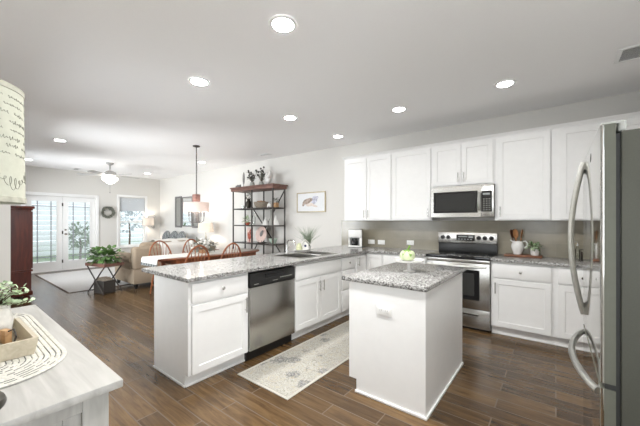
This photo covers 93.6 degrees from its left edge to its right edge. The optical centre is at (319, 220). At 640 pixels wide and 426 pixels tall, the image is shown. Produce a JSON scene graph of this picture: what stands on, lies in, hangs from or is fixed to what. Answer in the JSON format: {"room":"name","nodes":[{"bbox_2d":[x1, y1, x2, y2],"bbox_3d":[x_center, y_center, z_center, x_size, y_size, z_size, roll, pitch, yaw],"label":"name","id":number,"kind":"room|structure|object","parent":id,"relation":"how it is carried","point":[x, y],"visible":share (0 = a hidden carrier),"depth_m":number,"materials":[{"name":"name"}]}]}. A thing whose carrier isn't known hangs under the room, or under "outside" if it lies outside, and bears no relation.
{"room":"kitchen","nodes":[
{"label":"kitchen","id":0,"kind":"room"},
{"bbox_2d":[0,204,10,307],"bbox_3d":[-1.534,-0.029,1.366,6.100,2.789,0.795,0,0,38],"label":"wall","id":1,"kind":"structure","parent":0,"point":[5,209],"depth_m":3.44,"materials":[{"name":"paint"}]},
{"bbox_2d":[11,166,159,260],"bbox_3d":[-7.114,-0.029,8.421,0.150,2.789,5.010,0,0,38],"label":"wall","id":2,"kind":"structure","parent":0,"point":[38,179],"depth_m":9.05,"materials":[{"name":"paint"}]},
{"bbox_2d":[25,195,62,271],"bbox_3d":[-7.380,0.337,8.048,0.056,2.013,0.748,0,0,38],"label":"door","id":3,"kind":"structure","parent":2,"relation":"in","point":[56,264],"depth_m":8.14,"materials":[{"name":"white paint"}]},
{"bbox_2d":[32,201,55,262],"bbox_3d":[-7.378,0.285,8.044,0.012,1.640,0.494,0,0,38],"label":"grille","id":4,"kind":"object","parent":3,"relation":"attached to","point":[37,206],"depth_m":8.09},
{"bbox_2d":[33,202,55,261],"bbox_3d":[-7.397,0.290,8.059,0.015,1.598,0.488,0,0,38],"label":"blind","id":5,"kind":"object","parent":2,"relation":"attached to","point":[37,206],"depth_m":8.09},
{"bbox_2d":[21,191,98,245],"bbox_3d":[-7.099,0.302,8.302,0.020,2.125,1.670,0,0,38],"label":"trim","id":6,"kind":"structure","parent":2,"relation":"attached to","point":[26,192],"depth_m":8.65,"materials":[{"name":"white paint"}]},
{"bbox_2d":[31,266,93,273],"bbox_3d":[-7.164,1.355,8.353,0.155,0.020,1.500,0,0,38],"label":"trim","id":7,"kind":"structure","parent":2,"relation":"attached to","point":[93,266],"depth_m":8.27,"materials":[{"name":"white paint"}]},
{"bbox_2d":[62,197,94,268],"bbox_3d":[-6.900,0.337,8.619,0.107,2.013,0.748,0,0,38],"label":"door","id":8,"kind":"structure","parent":2,"relation":"in","point":[89,235],"depth_m":8.58,"materials":[{"name":"white paint"}]},
{"bbox_2d":[68,202,89,259],"bbox_3d":[-6.915,0.285,8.634,0.012,1.640,0.494,0,0,38],"label":"grille","id":9,"kind":"object","parent":8,"relation":"attached to","point":[85,232],"depth_m":8.65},
{"bbox_2d":[68,203,88,259],"bbox_3d":[-6.934,0.290,8.649,0.015,1.598,0.488,0,0,38],"label":"blind","id":10,"kind":"object","parent":2,"relation":"attached to","point":[85,232],"depth_m":8.63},
{"bbox_2d":[101,206,115,218],"bbox_3d":[-6.408,-0.261,9.101,0.093,0.381,0.397,0,0,38],"label":"wreath","id":11,"kind":"object","parent":2,"relation":"attached to","point":[105,207],"visible":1,"depth_m":9.11,"materials":[{"name":"green plant"}]},
{"bbox_2d":[116,194,146,248],"bbox_3d":[-6.051,0.020,9.691,0.135,1.690,0.920,0,0,38],"label":"window","id":12,"kind":"structure","parent":2,"relation":"in","point":[124,202],"depth_m":9.65,"materials":[{"name":"white paint"}]},
{"bbox_2d":[120,198,144,211],"bbox_3d":[-6.053,-0.525,9.693,0.015,0.421,0.730,0,0,38],"label":"blind","id":13,"kind":"object","parent":12,"relation":"attached to","point":[126,204],"depth_m":9.69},
{"bbox_2d":[142,215,155,227],"bbox_3d":[-5.575,0.020,9.909,0.339,0.466,0.536,0,0,24],"label":"wall lamp","id":14,"kind":"object","parent":2,"relation":"attached to","point":[145,221],"visible":1,"depth_m":9.70,"materials":[{"name":"beige fabric"}]},
{"bbox_2d":[248,265,291,272],"bbox_3d":[-0.738,0.879,3.341,0.555,0.772,0.635,0,0,38],"label":"tub","id":15,"kind":"object","parent":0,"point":[290,265],"depth_m":3.16,"materials":[{"name":"black plastic"}]},
{"bbox_2d":[11,266,582,425],"bbox_3d":[-2.457,1.425,4.864,11.870,0.120,5.160,0,0,38],"label":"floor","id":16,"kind":"structure","parent":0,"point":[502,380],"depth_m":2.48,"materials":[{"name":"brown wood"}]},
{"bbox_2d":[11,206,34,299],"bbox_3d":[-5.566,0.554,5.265,1.122,1.619,0.694,0,0,38],"label":"armoire","id":17,"kind":"object","parent":16,"relation":"on","point":[21,216],"visible":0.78,"depth_m":5.08,"materials":[{"name":"brown wood"}]},
{"bbox_2d":[0,305,122,425],"bbox_3d":[-1.348,0.940,1.230,1.420,0.850,0.481,0,0,38],"label":"sideboard","id":18,"kind":"object","parent":16,"relation":"on","point":[75,391],"visible":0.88,"depth_m":0.94,"materials":[{"name":"white wood"}]},
{"bbox_2d":[0,79,26,408],"bbox_3d":[-0.950,0.056,0.798,0.244,0.917,0.244,0,0,38],"label":"table lamp","id":19,"kind":"object","parent":18,"relation":"on","point":[12,123],"visible":1,"depth_m":0.81,"materials":[{"name":"beige fabric"}]},
{"bbox_2d":[0,313,66,388],"bbox_3d":[-1.400,0.510,1.245,1.073,0.009,0.403,0,0,38],"label":"table runner","id":20,"kind":"object","parent":18,"relation":"on","point":[17,370],"visible":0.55,"depth_m":1.10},
{"bbox_2d":[0,318,38,361],"bbox_3d":[-1.306,0.474,1.162,0.387,0.062,0.257,0,0,37],"label":"tray","id":21,"kind":"object","parent":20,"relation":"on","point":[25,344],"visible":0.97,"depth_m":1.13,"materials":[{"name":"brown wood"}]},
{"bbox_2d":[0,328,16,343],"bbox_3d":[-1.254,0.463,1.211,0.087,0.067,0.025,0,0,21],"label":"tag","id":22,"kind":"object","parent":21,"relation":"in","point":[5,334],"visible":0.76,"depth_m":1.21,"materials":[{"name":"brown wood"}]},
{"bbox_2d":[0,280,35,329],"bbox_3d":[-1.346,0.375,1.268,0.202,0.239,0.250,0,0,-31],"label":"potted plant","id":23,"kind":"object","parent":21,"relation":"on","point":[6,316],"visible":0.98,"depth_m":1.26,"materials":[{"name":"green plant"}]},
{"bbox_2d":[36,267,129,292],"bbox_3d":[-5.187,1.359,7.564,3.050,0.009,2.450,0,0,38],"label":"area rug","id":24,"kind":"object","parent":16,"relation":"on","point":[81,280],"visible":0.5,"depth_m":7.08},
{"bbox_3d":[-4.439,0.929,8.922,1.700,0.848,0.860,0,0,38],"label":"loveseat","id":25,"kind":"object","parent":24,"relation":"on","visible":0},
{"bbox_2d":[162,231,169,238],"bbox_3d":[-4.736,0.490,9.257,0.428,0.388,0.166,0,0,38],"label":"throw pillow","id":26,"kind":"object","parent":25,"relation":"on","point":[166,234],"visible":0.54,"depth_m":9.17,"materials":[{"name":"fabric"}]},
{"bbox_2d":[169,231,177,238],"bbox_3d":[-4.374,0.490,8.973,0.429,0.388,0.166,0,0,38],"label":"throw pillow","id":27,"kind":"object","parent":25,"relation":"on","point":[174,234],"visible":0.46,"depth_m":8.90,"materials":[{"name":"fabric"}]},
{"bbox_2d":[177,231,185,238],"bbox_3d":[-4.012,0.490,8.689,0.429,0.387,0.166,0,0,38],"label":"throw pillow","id":28,"kind":"object","parent":25,"relation":"on","point":[181,234],"visible":0.56,"depth_m":8.62,"materials":[{"name":"fabric"}]},
{"bbox_2d":[85,261,123,294],"bbox_3d":[-4.112,1.076,5.743,0.580,0.571,0.360,0,0,24],"label":"folding tray table","id":29,"kind":"object","parent":16,"relation":"on","point":[117,263],"visible":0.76,"depth_m":5.63,"materials":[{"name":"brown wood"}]},
{"bbox_2d":[85,261,123,266],"bbox_3d":[-4.112,0.818,5.743,0.580,0.055,0.360,0,0,24],"label":"tray","id":30,"kind":"object","parent":29,"relation":"on","point":[118,263],"depth_m":5.60,"materials":[{"name":"brown wood"}]},
{"bbox_2d":[86,245,123,264],"bbox_3d":[-4.096,0.659,5.754,0.682,0.414,0.651,0,0,38],"label":"leafy plant","id":31,"kind":"object","parent":29,"relation":"on","point":[98,255],"visible":0.98,"depth_m":5.66,"materials":[{"name":"green plant"}]},
{"bbox_2d":[94,276,115,293],"bbox_3d":[-4.112,1.220,5.743,0.300,0.290,0.220,0,0,24],"label":"storage basket","id":32,"kind":"object","parent":16,"relation":"on","point":[106,283],"visible":0.85,"depth_m":5.67,"materials":[{"name":"wicker"}]},
{"bbox_2d":[97,276,111,280],"bbox_3d":[-4.119,1.210,5.746,0.185,0.270,0.180,0,0,24],"label":"magazine","id":33,"kind":"object","parent":32,"relation":"on","point":[105,278],"depth_m":5.71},
{"bbox_2d":[148,240,172,293],"bbox_3d":[-2.946,0.870,5.705,0.490,0.992,0.475,0,0,38],"label":"dining chair","id":34,"kind":"object","parent":16,"relation":"on","point":[159,241],"visible":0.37,"depth_m":5.76,"materials":[{"name":"brown wood"}]},
{"bbox_2d":[115,239,214,288],"bbox_3d":[-3.519,0.900,6.981,1.035,0.906,1.860,0,0,38],"label":"sofa","id":35,"kind":"object","parent":16,"relation":"on","point":[131,272],"visible":0.36,"depth_m":6.12,"materials":[{"name":"beige fabric"}]},
{"bbox_2d":[139,241,171,246],"bbox_3d":[-3.543,0.640,6.542,0.217,0.388,0.720,0,0,38],"label":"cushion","id":36,"kind":"object","parent":35,"relation":"on","point":[142,244],"depth_m":6.32,"materials":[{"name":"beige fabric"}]},
{"bbox_2d":[150,238,194,254],"bbox_3d":[-3.354,0.651,6.851,0.680,0.498,0.791,0,0,38],"label":"throw blanket","id":37,"kind":"object","parent":35,"relation":"on","point":[176,246],"visible":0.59,"depth_m":6.64,"materials":[{"name":"white fabric"}]},
{"bbox_2d":[182,239,200,252],"bbox_3d":[-2.545,0.870,6.216,0.490,0.992,0.475,0,0,38],"label":"dining chair","id":38,"kind":"object","parent":16,"relation":"on","point":[183,251],"visible":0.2,"depth_m":6.28,"materials":[{"name":"brown wood"}]},
{"bbox_2d":[184,245,209,262],"bbox_3d":[-2.068,0.870,4.851,0.490,0.992,0.475,0,0,38],"label":"dining chair","id":39,"kind":"object","parent":16,"relation":"on","point":[199,246],"visible":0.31,"depth_m":4.69,"materials":[{"name":"brown wood"}]},
{"bbox_2d":[153,273,247,387],"bbox_3d":[-0.981,0.926,2.994,0.676,0.876,1.012,0,0,38],"label":"base cabinet","id":40,"kind":"object","parent":16,"relation":"on","point":[201,327],"visible":1,"depth_m":2.61,"materials":[{"name":"white paint"}]},
{"bbox_2d":[142,245,436,282],"bbox_3d":[0.055,0.469,3.730,1.735,0.035,3.518,0,0,38],"label":"countertop","id":41,"kind":"structure","parent":40,"relation":"on","point":[210,269],"depth_m":3.19,"materials":[{"name":"stone"}]},
{"bbox_2d":[285,239,295,252],"bbox_3d":[-0.418,0.350,4.179,0.107,0.200,0.187,0,0,-25],"label":"faucet","id":42,"kind":"object","parent":41,"relation":"on","point":[287,247],"visible":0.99,"depth_m":4.20,"materials":[{"name":"silver metal"}]},
{"bbox_2d":[273,251,334,258],"bbox_3d":[-0.182,0.541,4.045,0.470,0.191,0.768,0,0,38],"label":"sink","id":43,"kind":"object","parent":41,"relation":"in","point":[306,254],"visible":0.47,"depth_m":4.12,"materials":[{"name":"silver metal"}]},
{"bbox_2d":[295,226,319,249],"bbox_3d":[-0.175,0.256,4.751,0.439,0.390,0.452,0,0,38],"label":"grass plant","id":44,"kind":"object","parent":41,"relation":"on","point":[309,237],"visible":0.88,"depth_m":4.72,"materials":[{"name":"green plant"}]},
{"bbox_2d":[348,229,363,246],"bbox_3d":[0.627,0.301,5.253,0.260,0.300,0.240,0,0,9],"label":"coffee maker","id":45,"kind":"object","parent":41,"relation":"on","point":[355,235],"visible":0.99,"depth_m":5.16,"materials":[{"name":"white plastic"}]},
{"bbox_3d":[-0.271,0.440,4.572,0.154,0.020,0.350,0,0,38],"label":"platter","id":46,"kind":"object","parent":41,"relation":"on","visible":0},
{"bbox_2d":[296,243,302,249],"bbox_3d":[-0.313,0.389,4.510,0.104,0.112,0.103,0,0,38],"label":"vase","id":47,"kind":"object","parent":46,"relation":"on","point":[299,246],"visible":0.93,"depth_m":4.48,"materials":[{"name":"yellow ceramic"}]},
{"bbox_2d":[301,239,310,249],"bbox_3d":[-0.227,0.364,4.620,0.160,0.162,0.120,0,0,-5],"label":"birdhouse","id":48,"kind":"object","parent":46,"relation":"on","point":[304,243],"visible":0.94,"depth_m":4.58,"materials":[{"name":"white ceramic"}]},
{"bbox_2d":[158,249,258,265],"bbox_3d":[-2.072,0.986,5.718,0.860,0.756,2.160,0,0,38],"label":"dining table","id":49,"kind":"object","parent":16,"relation":"on","point":[180,260],"visible":0.34,"depth_m":5.27,"materials":[{"name":"brown wood"}]},
{"bbox_2d":[141,248,255,266],"bbox_3d":[-2.151,0.670,5.682,0.580,0.135,2.054,0,0,38],"label":"tablecloth","id":50,"kind":"object","parent":49,"relation":"on","point":[151,261],"visible":0.87,"depth_m":5.10,"materials":[{"name":"white fabric"}]},
{"bbox_2d":[189,237,217,253],"bbox_3d":[-2.170,0.453,5.639,0.541,0.328,0.564,0,0,-13],"label":"flower arrangement","id":51,"kind":"object","parent":50,"relation":"on","point":[204,242],"visible":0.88,"depth_m":5.57,"materials":[{"name":"plant"}]},
{"bbox_2d":[220,243,241,258],"bbox_3d":[-1.685,0.870,5.338,0.490,0.992,0.475,0,0,38],"label":"dining chair","id":52,"kind":"object","parent":16,"relation":"on","point":[227,246],"visible":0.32,"depth_m":5.20,"materials":[{"name":"brown wood"}]},
{"bbox_2d":[230,183,287,253],"bbox_3d":[-1.408,0.293,6.796,1.475,2.141,0.445,0,0,38],"label":"shelf unit","id":53,"kind":"object","parent":16,"relation":"on","point":[272,186],"visible":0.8,"depth_m":6.64,"materials":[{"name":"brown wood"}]},
{"bbox_2d":[242,215,250,224],"bbox_3d":[-1.688,-0.022,7.004,0.260,0.256,0.280,0,0,9],"label":"potted succulent","id":54,"kind":"object","parent":53,"relation":"on","point":[246,222],"visible":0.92,"depth_m":6.94,"materials":[{"name":"green plant"}]},
{"bbox_2d":[244,192,250,207],"bbox_3d":[-1.652,-0.481,6.966,0.156,0.381,0.220,0,0,24],"label":"vase","id":55,"kind":"object","parent":53,"relation":"on","point":[248,202],"visible":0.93,"depth_m":6.92,"materials":[{"name":"brown metal"}]},
{"bbox_2d":[247,228,250,241],"bbox_3d":[-1.623,0.320,6.939,0.200,0.330,0.035,0,0,38],"label":"plaque","id":56,"kind":"object","parent":53,"relation":"on","point":[248,229],"visible":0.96,"depth_m":6.94,"materials":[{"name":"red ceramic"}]},
{"bbox_2d":[246,170,257,185],"bbox_3d":[-1.562,-0.967,6.874,0.204,0.379,0.275,0,0,38],"label":"stems","id":57,"kind":"object","parent":53,"relation":"on","point":[251,178],"visible":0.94,"depth_m":6.83,"materials":[{"name":"plant"}]},
{"bbox_2d":[255,166,265,184],"bbox_3d":[-1.313,-1.001,6.694,0.167,0.447,0.311,0,0,38],"label":"stems","id":58,"kind":"object","parent":53,"relation":"on","point":[262,175],"visible":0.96,"depth_m":6.68,"materials":[{"name":"plant"}]},
{"bbox_2d":[256,227,266,242],"bbox_3d":[-1.298,0.302,6.722,0.360,0.366,0.124,0,0,38],"label":"decorative plate","id":59,"kind":"object","parent":53,"relation":"on","point":[261,232],"visible":0.98,"depth_m":6.70,"materials":[{"name":"pink ceramic"}]},
{"bbox_2d":[254,201,268,207],"bbox_3d":[-1.307,-0.370,6.694,0.340,0.160,0.340,0,0,38],"label":"basket","id":60,"kind":"object","parent":53,"relation":"on","point":[259,204],"visible":0.99,"depth_m":6.58,"materials":[{"name":"wicker"}]},
{"bbox_2d":[264,171,271,183],"bbox_3d":[-1.121,-0.925,6.514,0.148,0.295,0.425,0,0,-21],"label":"bird figurine","id":61,"kind":"object","parent":53,"relation":"on","point":[268,178],"visible":0.88,"depth_m":6.45,"materials":[{"name":"white ceramic"}]},
{"bbox_2d":[269,210,271,224],"bbox_3d":[-1.060,-0.075,6.538,0.110,0.330,0.110,0,0,38],"label":"slim vase","id":62,"kind":"object","parent":53,"relation":"on","point":[270,219],"visible":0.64,"depth_m":6.51,"materials":[{"name":"ceramic"}]},
{"bbox_2d":[244,265,294,360],"bbox_3d":[-0.711,0.928,3.320,0.622,0.871,0.641,0,0,38],"label":"dishwasher","id":63,"kind":"object","parent":16,"relation":"on","point":[271,292],"visible":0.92,"depth_m":3.10,"materials":[{"name":"silver metal"}]},
{"bbox_2d":[237,321,348,399],"bbox_3d":[0.098,1.360,3.228,0.620,0.008,1.910,0,0,38],"label":"runner rug","id":64,"kind":"object","parent":16,"relation":"on","point":[286,374],"visible":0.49,"depth_m":2.82,"materials":[{"name":"carpet"}]},
{"bbox_2d":[291,254,340,339],"bbox_3d":[-0.226,0.926,3.950,0.668,0.876,0.943,0,0,38],"label":"base cabinet","id":65,"kind":"object","parent":16,"relation":"on","point":[317,283],"visible":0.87,"depth_m":3.71,"materials":[{"name":"white paint"}]},
{"bbox_2d":[337,255,354,318],"bbox_3d":[0.180,0.926,4.471,0.663,0.876,0.376,0,0,38],"label":"base cabinet","id":66,"kind":"object","parent":16,"relation":"on","point":[347,262],"visible":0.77,"depth_m":4.22,"materials":[{"name":"white paint"}]},
{"bbox_2d":[355,253,382,272],"bbox_3d":[0.675,0.926,4.909,0.903,0.876,0.918,0,0,38],"label":"base cabinet","id":67,"kind":"object","parent":16,"relation":"on","point":[364,261],"visible":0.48,"depth_m":4.58,"materials":[{"name":"white paint"}]},
{"bbox_2d":[383,254,426,264],"bbox_3d":[1.372,0.926,4.532,0.655,0.876,0.652,0,0,38],"label":"base cabinet","id":68,"kind":"object","parent":16,"relation":"on","point":[387,258],"visible":0.09,"depth_m":4.42,"materials":[{"name":"white paint"}]},
{"bbox_2d":[349,273,463,420],"bbox_3d":[0.785,0.926,2.660,0.668,0.876,1.044,0,0,38],"label":"kitchen island","id":69,"kind":"object","parent":16,"relation":"on","point":[406,361],"visible":0.79,"depth_m":2.26,"materials":[{"name":"white paint"}]},
{"bbox_2d":[376,304,391,316],"bbox_3d":[0.478,0.668,2.248,0.125,0.078,0.009,0,0,38],"label":"power outlet","id":70,"kind":"object","parent":69,"relation":"attached to","point":[384,310],"visible":1,"depth_m":2.24,"materials":[{"name":"white plastic"}]},
{"bbox_2d":[342,262,465,291],"bbox_3d":[0.804,0.469,2.706,0.695,0.035,1.150,0,0,38],"label":"island countertop","id":71,"kind":"structure","parent":69,"relation":"on","point":[426,277],"depth_m":2.49,"materials":[{"name":"stone"}]},
{"bbox_2d":[394,258,423,271],"bbox_3d":[0.794,0.397,2.681,0.256,0.107,0.256,0,0,38],"label":"cake stand","id":72,"kind":"object","parent":71,"relation":"on","point":[416,260],"visible":0.88,"depth_m":2.66,"materials":[{"name":"white ceramic"}]},
{"bbox_2d":[400,245,414,260],"bbox_3d":[0.782,0.284,2.688,0.130,0.136,0.138,0,0,21],"label":"ornament","id":73,"kind":"object","parent":72,"relation":"on","point":[406,255],"visible":1,"depth_m":2.65,"materials":[{"name":"green plant"}]},
{"bbox_2d":[426,232,497,331],"bbox_3d":[1.910,0.764,4.060,0.774,1.199,0.692,0,0,38],"label":"range","id":74,"kind":"object","parent":16,"relation":"on","point":[472,251],"visible":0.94,"depth_m":3.78,"materials":[{"name":"silver metal"}]},
{"bbox_2d":[426,251,496,260],"bbox_3d":[1.910,0.463,4.059,0.766,0.037,0.565,0,0,38],"label":"cooktop","id":75,"kind":"object","parent":74,"relation":"in","point":[438,255],"depth_m":3.98,"materials":[{"name":"glass"}]},
{"bbox_2d":[491,262,553,344],"bbox_3d":[2.474,0.926,3.667,0.600,0.876,0.652,0,0,38],"label":"base cabinet","id":76,"kind":"object","parent":16,"relation":"on","point":[522,295],"visible":0.98,"depth_m":3.43,"materials":[{"name":"white paint"}]},
{"bbox_2d":[554,266,583,350],"bbox_3d":[3.051,0.926,3.215,0.864,0.876,0.652,0,0,38],"label":"base cabinet","id":77,"kind":"object","parent":16,"relation":"on","point":[568,319],"visible":0.29,"depth_m":3.19,"materials":[{"name":"white paint"}]},
{"bbox_2d":[490,254,582,267],"bbox_3d":[2.814,0.469,3.402,1.465,0.035,0.628,0,0,38],"label":"countertop","id":78,"kind":"structure","parent":77,"relation":"on","point":[548,261],"depth_m":3.43,"materials":[{"name":"stone"}]},
{"bbox_2d":[504,253,542,257],"bbox_3d":[2.572,0.439,3.810,0.395,0.024,0.170,0,0,38],"label":"serving board","id":79,"kind":"object","parent":78,"relation":"on","point":[505,254],"visible":0.98,"depth_m":3.75,"materials":[{"name":"brown wood"}]},
{"bbox_2d":[510,240,527,254],"bbox_3d":[2.529,0.334,3.836,0.145,0.186,0.163,0,0,-14],"label":"pitcher","id":80,"kind":"object","parent":79,"relation":"on","point":[517,247],"visible":1,"depth_m":3.80,"materials":[{"name":"white ceramic"}]},
{"bbox_2d":[513,229,518,240],"bbox_3d":[2.505,0.240,3.839,0.033,0.275,0.081,0,0,-12],"label":"wooden spoon","id":81,"kind":"object","parent":80,"relation":"in","point":[515,232],"visible":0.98,"depth_m":3.83,"materials":[{"name":"brown wood"}]},
{"bbox_2d":[525,241,544,255],"bbox_3d":[2.672,0.336,3.735,0.199,0.182,0.173,0,0,38],"label":"potted plant","id":82,"kind":"object","parent":79,"relation":"on","point":[534,250],"visible":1,"depth_m":3.70,"materials":[{"name":"green plant"}]},
{"bbox_2d":[575,242,579,260],"bbox_3d":[2.946,0.344,3.446,0.052,0.214,0.043,0,0,38],"label":"soap bottle","id":83,"kind":"object","parent":78,"relation":"on","point":[577,244],"visible":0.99,"depth_m":3.44,"materials":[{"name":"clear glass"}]},
{"bbox_2d":[568,120,639,425],"bbox_3d":[1.482,0.508,1.186,0.776,1.709,0.835,0,0,38],"label":"refrigerator","id":84,"kind":"object","parent":16,"relation":"on","point":[609,306],"visible":1,"depth_m":1.04,"materials":[{"name":"grey metal"}]},
{"bbox_3d":[-3.021,1.065,8.057,0.480,0.599,0.430,0,0,38],"label":"end table","id":85,"kind":"object","parent":16,"relation":"on","visible":0},
{"bbox_2d":[198,223,213,239],"bbox_3d":[-3.028,0.405,7.968,0.400,0.720,0.400,0,0,38],"label":"table lamp","id":86,"kind":"object","parent":85,"relation":"on","point":[202,227],"visible":0.66,"depth_m":7.81,"materials":[{"name":"beige fabric"}]},
{"bbox_2d":[0,0,639,179],"bbox_3d":[-2.457,-1.484,4.864,11.870,0.120,5.160,0,0,38],"label":"ceiling","id":87,"kind":"structure","parent":0,"point":[108,79],"depth_m":2.84,"materials":[{"name":"paint"}]},
{"bbox_2d":[77,162,139,183],"bbox_3d":[-5.127,-1.054,7.408,1.282,0.739,1.234,0,0,38],"label":"ceiling fan","id":88,"kind":"object","parent":87,"relation":"hanging from","point":[109,178],"visible":1,"depth_m":7.27,"materials":[{"name":"white"}]},
{"bbox_2d":[183,145,208,222],"bbox_3d":[-2.343,-0.691,5.698,0.456,1.465,0.456,0,0,38],"label":"chandelier","id":89,"kind":"object","parent":87,"relation":"hanging from","point":[196,206],"visible":1,"depth_m":5.63,"materials":[{"name":"metal"}]},
{"bbox_2d":[188,77,209,85],"bbox_3d":[-1.232,-1.419,3.063,0.204,0.009,0.204,0,0,38],"label":"recessed light","id":90,"kind":"object","parent":87,"relation":"in","point":[198,81],"visible":1,"depth_m":3.05,"materials":[{"name":"white"}]},
{"bbox_2d":[269,15,296,33],"bbox_3d":[-0.268,-1.419,2.174,0.204,0.009,0.204,0,0,38],"label":"recessed light","id":91,"kind":"object","parent":87,"relation":"in","point":[284,24],"visible":1,"depth_m":2.16,"materials":[{"name":"glass"}]},
{"bbox_2d":[283,115,296,119],"bbox_3d":[-0.413,-1.419,4.135,0.204,0.009,0.204,0,0,38],"label":"recessed light","id":92,"kind":"object","parent":87,"relation":"in","point":[286,117],"visible":1,"depth_m":4.12,"materials":[{"name":"white paint"}]},
{"bbox_2d":[332,134,343,137],"bbox_3d":[0.301,-1.419,5.038,0.204,0.009,0.204,0,0,38],"label":"recessed light","id":93,"kind":"object","parent":87,"relation":"in","point":[336,135],"visible":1,"depth_m":5.03,"materials":[{"name":"white"}]},
{"bbox_2d":[391,106,406,111],"bbox_3d":[1.004,-1.419,3.822,0.204,0.009,0.204,0,0,38],"label":"recessed light","id":94,"kind":"object","parent":87,"relation":"in","point":[397,108],"visible":1,"depth_m":3.81,"materials":[{"name":"white"}]},
{"bbox_2d":[494,79,516,87],"bbox_3d":[1.916,-1.419,3.113,0.204,0.009,0.204,0,0,38],"label":"recessed light","id":95,"kind":"object","parent":87,"relation":"in","point":[506,83],"visible":1,"depth_m":3.10,"materials":[{"name":"glass"}]},
{"bbox_2d":[613,44,639,64],"bbox_3d":[2.697,-1.416,2.498,0.340,0.014,0.300,0,0,38],"label":"ceiling vent","id":96,"kind":"object","parent":87,"relation":"in","point":[630,53],"visible":1,"depth_m":2.55,"materials":[{"name":"metal"}]},
{"bbox_2d":[160,91,639,254],"bbox_3d":[-0.911,-0.029,6.834,11.870,2.789,0.150,0,0,38],"label":"wall","id":97,"kind":"structure","parent":0,"point":[324,169],"depth_m":6.23,"materials":[{"name":"paint"}]},
{"bbox_2d":[175,196,181,227],"bbox_3d":[-4.482,-0.285,9.517,0.400,0.980,0.035,0,0,38],"label":"shutter","id":98,"kind":"object","parent":97,"relation":"attached to","point":[178,202],"visible":1,"depth_m":9.50,"materials":[{"name":"grey wood"}]},
{"bbox_2d":[182,196,191,226],"bbox_3d":[-4.062,-0.285,9.194,0.600,0.910,0.025,0,0,38],"label":"wall mirror","id":99,"kind":"object","parent":97,"relation":"attached to","point":[185,219],"visible":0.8,"depth_m":9.22,"materials":[{"name":"white mirror"}]},
{"bbox_2d":[192,201,199,227],"bbox_3d":[-3.671,-0.285,8.881,0.360,0.980,0.035,0,0,38],"label":"shutter","id":100,"kind":"object","parent":97,"relation":"attached to","point":[193,225],"visible":0.2,"depth_m":8.94,"materials":[{"name":"grey wood"}]},
{"bbox_2d":[297,191,325,212],"bbox_3d":[-0.188,-0.385,6.152,0.760,0.414,0.028,0,0,38],"label":"framed picture","id":101,"kind":"object","parent":97,"relation":"attached to","point":[307,201],"visible":1,"depth_m":6.14,"materials":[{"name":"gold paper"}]},
{"bbox_2d":[345,153,391,220],"bbox_3d":[0.868,-0.533,5.086,0.884,1.053,0.402,0,0,38],"label":"upper cabinet","id":102,"kind":"object","parent":97,"relation":"attached to","point":[368,180],"visible":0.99,"depth_m":4.92,"materials":[{"name":"white paint"}]},
{"bbox_2d":[342,111,639,160],"bbox_3d":[1.984,-1.081,4.221,3.782,0.040,0.383,0,0,38],"label":"crown molding","id":103,"kind":"structure","parent":102,"relation":"attached to","point":[633,114],"depth_m":3.71,"materials":[{"name":"white paint"}]},
{"bbox_2d":[392,147,438,220],"bbox_3d":[1.457,-0.533,4.623,0.612,1.053,0.402,0,0,38],"label":"upper cabinet","id":104,"kind":"object","parent":97,"relation":"attached to","point":[412,169],"visible":0.98,"depth_m":4.48,"materials":[{"name":"white paint"}]},
{"bbox_2d":[342,220,582,258],"bbox_3d":[2.001,0.237,4.447,4.038,0.488,0.012,0,0,38],"label":"backsplash","id":105,"kind":"structure","parent":97,"relation":"attached to","point":[552,235],"depth_m":4.24,"materials":[{"name":"beige tile"}]},
{"bbox_2d":[432,138,494,187],"bbox_3d":[2.009,-0.766,4.191,0.788,0.587,0.402,0,0,38],"label":"upper cabinet","id":106,"kind":"object","parent":97,"relation":"attached to","point":[472,162],"visible":0.98,"depth_m":4.03,"materials":[{"name":"white paint"}]},
{"bbox_2d":[431,184,494,217],"bbox_3d":[1.994,-0.263,4.165,0.780,0.419,0.461,0,0,38],"label":"microwave","id":107,"kind":"object","parent":106,"relation":"attached to","point":[466,200],"visible":1,"depth_m":4.00,"materials":[{"name":"silver metal"}]},
{"bbox_2d":[495,130,551,219],"bbox_3d":[2.545,-0.533,3.771,0.570,1.053,0.402,0,0,38],"label":"upper cabinet","id":108,"kind":"object","parent":97,"relation":"attached to","point":[523,162],"visible":1,"depth_m":3.63,"materials":[{"name":"white paint"}]},
{"bbox_2d":[552,116,639,219],"bbox_3d":[3.129,-0.533,3.333,0.885,1.053,0.368,0,0,38],"label":"upper cabinet","id":109,"kind":"object","parent":97,"relation":"attached to","point":[571,145],"visible":0.38,"depth_m":3.38,"materials":[{"name":"white paint"}]},
{"label":"outside","id":110,"kind":"structure","parent":0,"visible":0},
{"bbox_3d":[-7.905,1.450,10.014,3.040,0.110,10.000,0,0,38],"label":"ground","id":111,"kind":"structure","parent":110,"visible":0},
{"bbox_2d":[68,221,88,258],"bbox_3d":[-8.166,0.702,10.229,1.130,1.392,1.214,0,0,8],"label":"shrub","id":112,"kind":"object","parent":111,"relation":"on","point":[80,242],"visible":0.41,"depth_m":10.09,"materials":[{"name":"green plant"}]},
{"bbox_2d":[120,211,141,243],"bbox_3d":[-7.415,0.316,11.651,1.905,2.160,1.913,0,0,38],"label":"tree","id":113,"kind":"object","parent":111,"relation":"on","point":[130,213],"visible":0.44,"depth_m":11.62,"materials":[{"name":"white plant"}]},
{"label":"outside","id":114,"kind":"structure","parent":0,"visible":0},
{"bbox_2d":[33,241,139,261],"bbox_3d":[-13.349,1.470,14.285,10.800,0.110,22.000,0,0,38],"label":"ground","id":115,"kind":"structure","parent":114,"point":[77,256],"depth_m":11.98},
{"bbox_2d":[32,201,141,255],"bbox_3d":[-10.394,0.265,12.284,0.160,2.300,12.500,0,0,38],"label":"fence","id":116,"kind":"object","parent":115,"relation":"on","point":[137,233],"visible":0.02,"depth_m":12.37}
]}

